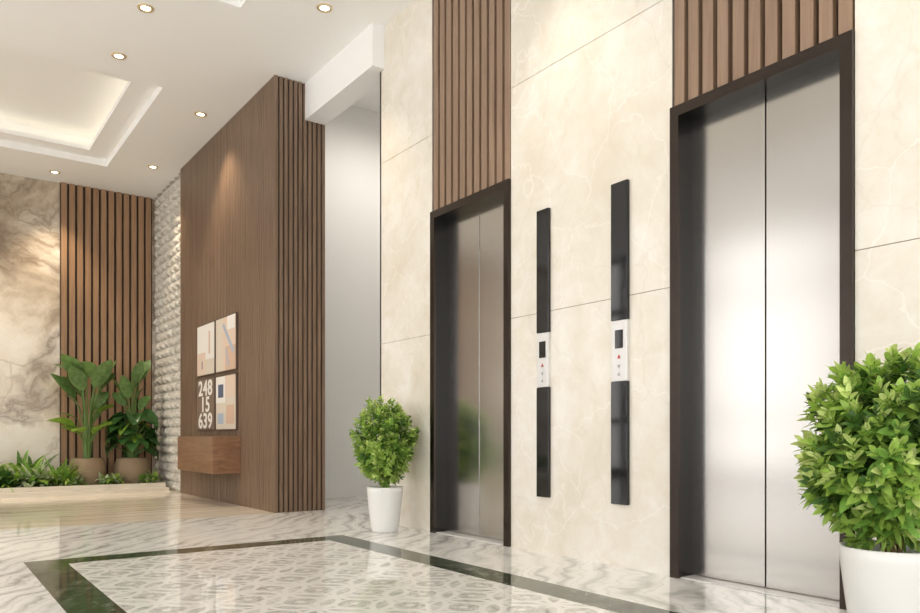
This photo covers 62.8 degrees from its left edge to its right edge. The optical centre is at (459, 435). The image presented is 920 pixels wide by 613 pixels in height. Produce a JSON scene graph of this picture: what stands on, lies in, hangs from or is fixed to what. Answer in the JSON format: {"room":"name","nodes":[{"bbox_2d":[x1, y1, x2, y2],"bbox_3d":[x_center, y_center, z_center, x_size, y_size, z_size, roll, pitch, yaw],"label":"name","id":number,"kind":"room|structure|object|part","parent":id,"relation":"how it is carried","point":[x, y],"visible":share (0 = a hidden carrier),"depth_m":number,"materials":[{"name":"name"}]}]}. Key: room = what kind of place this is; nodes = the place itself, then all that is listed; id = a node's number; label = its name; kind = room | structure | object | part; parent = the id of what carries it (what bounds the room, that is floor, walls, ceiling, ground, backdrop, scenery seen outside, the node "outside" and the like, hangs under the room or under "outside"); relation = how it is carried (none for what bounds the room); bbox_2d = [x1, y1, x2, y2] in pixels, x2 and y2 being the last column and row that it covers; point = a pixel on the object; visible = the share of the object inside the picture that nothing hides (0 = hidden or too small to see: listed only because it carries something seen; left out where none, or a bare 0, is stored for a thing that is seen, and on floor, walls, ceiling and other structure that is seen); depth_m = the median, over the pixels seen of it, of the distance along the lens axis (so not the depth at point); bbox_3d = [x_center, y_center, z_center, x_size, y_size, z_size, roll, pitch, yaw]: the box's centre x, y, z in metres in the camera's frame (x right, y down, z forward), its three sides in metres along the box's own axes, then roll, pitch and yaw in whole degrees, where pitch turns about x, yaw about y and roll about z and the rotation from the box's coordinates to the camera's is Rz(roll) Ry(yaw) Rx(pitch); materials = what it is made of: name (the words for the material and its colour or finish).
{"room":"elevator lobby","nodes":[
{"label":"elevator lobby","id":0,"kind":"room"},
{"bbox_2d":[0,173,154,473],"bbox_3d":[-7.160,-1.330,8.816,7.740,4.100,0.100,0,0,-36],"label":"wall","id":1,"kind":"structure","parent":0,"point":[29,207],"depth_m":9.87,"materials":[{"name":"stone"}]},
{"bbox_2d":[60,182,151,481],"bbox_3d":[-4.859,-1.329,10.382,1.167,4.099,0.059,0,0,-36],"label":"panel","id":2,"kind":"object","parent":1,"relation":"attached to","point":[106,236],"visible":0.64,"depth_m":10.32,"materials":[{"name":"brown wood"}]},
{"bbox_2d":[153,173,179,490],"bbox_3d":[-3.775,-1.330,10.305,0.510,4.100,1.458,0,0,-36],"label":"stone wall","id":3,"kind":"structure","parent":0,"point":[166,322],"depth_m":10.17,"materials":[{"name":"white stone"}]},
{"bbox_2d":[0,0,413,199],"bbox_3d":[-1.509,-3.680,2.852,9.900,0.600,16.390,0,0,-36],"label":"ceiling","id":4,"kind":"structure","parent":0,"point":[83,113],"depth_m":7.08,"materials":[{"name":"white paint"}]},
{"bbox_2d":[49,170,59,173],"bbox_3d":[-5.188,-3.376,9.639,0.130,0.008,0.130,0,0,-36],"label":"recessed light","id":5,"kind":"object","parent":4,"relation":"in","point":[50,171],"visible":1,"depth_m":9.64,"materials":[{"name":"beige"}]},
{"bbox_2d":[111,52,126,59],"bbox_3d":[-3.033,-3.376,6.693,0.130,0.008,0.130,0,0,-36],"label":"recessed light","id":6,"kind":"object","parent":4,"relation":"in","point":[116,55],"visible":1,"depth_m":6.69,"materials":[{"name":"beige"}]},
{"bbox_2d":[137,3,154,12],"bbox_3d":[-2.481,-3.376,5.944,0.130,0.008,0.130,0,0,-36],"label":"recessed light","id":7,"kind":"object","parent":4,"relation":"in","point":[143,7],"visible":1,"depth_m":5.94,"materials":[{"name":"beige"}]},
{"bbox_2d":[147,165,157,168],"bbox_3d":[-3.857,-3.376,9.455,0.130,0.008,0.130,0,0,-36],"label":"recessed light","id":8,"kind":"object","parent":4,"relation":"in","point":[148,166],"visible":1,"depth_m":9.45,"materials":[{"name":"beige"}]},
{"bbox_2d":[194,111,206,116],"bbox_3d":[-2.723,-3.376,7.905,0.130,0.008,0.130,0,0,-36],"label":"recessed light","id":9,"kind":"object","parent":4,"relation":"in","point":[198,113],"visible":1,"depth_m":7.90,"materials":[{"name":"beige"}]},
{"bbox_2d":[316,3,332,12],"bbox_3d":[-1.068,-3.376,5.943,0.130,0.008,0.130,0,0,-36],"label":"recessed light","id":10,"kind":"object","parent":4,"relation":"in","point":[322,7],"visible":1,"depth_m":5.93,"materials":[{"name":"beige"}]},
{"bbox_2d":[305,22,384,124],"bbox_3d":[-1.014,-3.455,6.747,0.210,0.850,1.320,0,0,-36],"label":"ceiling beam","id":11,"kind":"structure","parent":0,"point":[355,70],"depth_m":6.60,"materials":[{"name":"white paint"}]},
{"bbox_2d":[325,105,379,498],"bbox_3d":[-0.410,-1.580,8.020,2.260,4.600,2.526,0,0,-36],"label":"wall","id":12,"kind":"structure","parent":0,"point":[352,138],"depth_m":8.81,"materials":[{"name":"white paint"}]},
{"bbox_2d":[380,72,380,407],"bbox_3d":[0.255,-1.380,6.930,2.260,4.200,0.020,0,0,-36],"label":"wall","id":13,"kind":"structure","parent":0,"point":[380,72],"depth_m":6.27,"materials":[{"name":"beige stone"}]},
{"bbox_2d":[0,489,846,612],"bbox_3d":[-1.480,0.770,2.811,9.900,0.100,16.290,0,0,-36],"label":"floor","id":14,"kind":"structure","parent":0,"point":[171,551],"depth_m":4.06,"materials":[{"name":"white stone"}]},
{"bbox_2d":[0,449,168,497],"bbox_3d":[-6.945,0.438,8.188,7.050,0.834,1.020,0,0,-36],"label":"planter bed","id":15,"kind":"object","parent":14,"relation":"on","point":[22,479],"visible":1,"depth_m":9.40,"materials":[{"name":"green plant"}]},
{"bbox_2d":[47,352,116,484],"bbox_3d":[-4.873,-0.229,9.680,0.803,1.726,0.664,0,0,-36],"label":"banana plant","id":16,"kind":"object","parent":15,"relation":"on","point":[79,372],"visible":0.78,"depth_m":9.73,"materials":[{"name":"green plant"}]},
{"bbox_3d":[-4.859,0.462,9.816,0.462,0.345,0.462,0,0,-36],"label":"woven pot","id":17,"kind":"part","parent":16,"relation":"part of","materials":[{"name":"brown wicker"}]},
{"bbox_2d":[104,360,160,483],"bbox_3d":[-4.371,-0.206,10.055,0.610,1.681,0.646,0,0,-36],"label":"monstera","id":18,"kind":"object","parent":15,"relation":"on","point":[131,465],"visible":0.89,"depth_m":10.03,"materials":[{"name":"green plant"}]},
{"bbox_2d":[113,457,150,483],"bbox_3d":[-4.413,0.462,10.138,0.462,0.345,0.462,0,0,-36],"label":"woven pot","id":19,"kind":"object","parent":18,"relation":"attached to","point":[130,468],"depth_m":9.95,"materials":[{"name":"brown wicker"}]},
{"bbox_2d":[180,75,324,512],"bbox_3d":[-2.436,-1.329,8.452,0.515,4.099,3.110,0,0,-36],"label":"wall","id":20,"kind":"structure","parent":14,"relation":"on","point":[252,199],"depth_m":7.33,"materials":[{"name":"brown wood"}]},
{"bbox_2d":[197,320,215,377],"bbox_3d":[-2.911,-0.990,8.645,0.026,0.600,0.640,0,0,-36],"label":"art print","id":21,"kind":"object","parent":20,"relation":"attached to","point":[206,333],"visible":1,"depth_m":8.61,"materials":[{"name":"brown paper"}]},
{"bbox_2d":[197,377,215,430],"bbox_3d":[-2.912,-0.360,8.645,0.028,0.600,0.640,0,0,-36],"label":"art print","id":22,"kind":"object","parent":20,"relation":"attached to","point":[206,388],"visible":1,"depth_m":8.59,"materials":[{"name":"brown paper"}]},
{"bbox_2d":[178,436,240,473],"bbox_3d":[-2.745,0.194,8.185,0.296,0.379,1.240,0,0,-36],"label":"console","id":23,"kind":"object","parent":20,"relation":"attached to","point":[204,454],"visible":1,"depth_m":7.74,"materials":[{"name":"brown wood"}]},
{"bbox_2d":[216,312,237,373],"bbox_3d":[-2.510,-0.990,8.090,0.027,0.600,0.650,0,0,-36],"label":"art print","id":24,"kind":"object","parent":20,"relation":"attached to","point":[226,326],"visible":1,"depth_m":8.03,"materials":[{"name":"brown paper"}]},
{"bbox_2d":[216,372,237,430],"bbox_3d":[-2.510,-0.360,8.090,0.027,0.600,0.650,0,0,-36],"label":"art print","id":25,"kind":"object","parent":20,"relation":"attached to","point":[226,385],"visible":1,"depth_m":8.03,"materials":[{"name":"brown paper"}]},
{"bbox_2d":[348,394,420,532],"bbox_3d":[-0.576,0.200,5.678,0.518,1.041,0.526,0,0,-39],"label":"potted shrub","id":26,"kind":"object","parent":14,"relation":"on","point":[382,453],"visible":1,"depth_m":5.57,"materials":[{"name":"green plant"}]},
{"bbox_2d":[367,485,402,532],"bbox_3d":[-0.566,0.550,5.676,0.276,0.339,0.276,0,0,-36],"label":"pot","id":27,"kind":"object","parent":26,"relation":"attached to","point":[384,501],"depth_m":5.57,"materials":[{"name":"white ceramic"}]},
{"bbox_2d":[791,342,919,612],"bbox_3d":[1.494,0.199,2.596,0.644,1.043,0.634,0,0,0],"label":"potted shrub","id":28,"kind":"object","parent":14,"relation":"on","point":[863,468],"visible":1,"depth_m":2.50,"materials":[{"name":"green plant"}]},
{"bbox_2d":[838,540,919,612],"bbox_3d":[1.491,0.550,2.604,0.330,0.339,0.330,0,0,-36],"label":"pot","id":29,"kind":"object","parent":28,"relation":"attached to","point":[877,578],"depth_m":2.50,"materials":[{"name":"white ceramic"}]},
{"bbox_2d":[380,0,919,575],"bbox_3d":[2.534,-1.330,2.127,0.320,4.100,10.474,0,0,-36],"label":"wall","id":30,"kind":"structure","parent":0,"point":[593,81],"depth_m":4.32,"materials":[{"name":"beige stone"}]},
{"bbox_2d":[430,178,510,546],"bbox_3d":[0.110,-0.476,5.306,0.160,2.392,0.919,0,0,-36],"label":"elevator","id":31,"kind":"object","parent":30,"relation":"attached to","point":[470,236],"visible":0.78,"depth_m":5.39,"materials":[{"name":"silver metal"}]},
{"bbox_3d":[0.024,-0.463,5.509,0.030,2.350,0.424,0,0,-36],"label":"door panel","id":32,"kind":"part","parent":31,"relation":"part of","materials":[{"name":"metal"}]},
{"bbox_3d":[0.114,0.717,5.309,0.130,0.005,0.815,0,0,-36],"label":"sill","id":33,"kind":"part","parent":31,"relation":"part of","materials":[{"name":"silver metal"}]},
{"bbox_3d":[0.276,-0.463,5.161,0.030,2.350,0.424,0,0,-36],"label":"door panel","id":34,"kind":"part","parent":31,"relation":"part of","materials":[{"name":"metal"}]},
{"bbox_2d":[434,0,510,209],"bbox_3d":[0.091,-2.526,5.292,0.063,1.704,0.919,0,0,-36],"label":"panel","id":35,"kind":"object","parent":30,"relation":"attached to","point":[472,38],"visible":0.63,"depth_m":5.26,"materials":[{"name":"brown wood"}]},
{"bbox_2d":[537,208,550,497],"bbox_3d":[0.513,-0.507,4.627,0.023,1.765,0.106,0,0,-36],"label":"panel","id":36,"kind":"object","parent":30,"relation":"attached to","point":[543,216],"visible":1,"depth_m":4.61,"materials":[{"name":"black glass"}]},
{"bbox_2d":[611,179,629,504],"bbox_3d":[0.877,-0.507,4.124,0.023,1.765,0.117,0,0,-36],"label":"panel","id":37,"kind":"object","parent":30,"relation":"attached to","point":[620,191],"visible":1,"depth_m":4.10,"materials":[{"name":"black glass"}]},
{"bbox_2d":[670,29,855,609],"bbox_3d":[1.406,-0.476,3.515,0.160,2.392,0.923,0,0,-36],"label":"elevator","id":38,"kind":"object","parent":30,"relation":"attached to","point":[762,161],"visible":0.8,"depth_m":3.56,"materials":[{"name":"silver metal"}]},
{"bbox_3d":[1.319,-0.463,3.720,0.030,2.350,0.426,0,0,-36],"label":"door panel","id":39,"kind":"part","parent":38,"relation":"part of","materials":[{"name":"metal"}]},
{"bbox_3d":[1.410,0.717,3.518,0.130,0.005,0.819,0,0,-36],"label":"sill","id":40,"kind":"part","parent":38,"relation":"part of","materials":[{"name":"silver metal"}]},
{"bbox_3d":[1.573,-0.463,3.370,0.030,2.350,0.426,0,0,-36],"label":"door panel","id":41,"kind":"part","parent":38,"relation":"part of","materials":[{"name":"metal"}]},
{"bbox_2d":[675,0,854,105],"bbox_3d":[1.387,-2.526,3.502,0.063,1.704,0.923,0,0,-36],"label":"panel","id":42,"kind":"object","parent":30,"relation":"attached to","point":[718,43],"visible":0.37,"depth_m":3.54,"materials":[{"name":"brown wood"}]}
]}

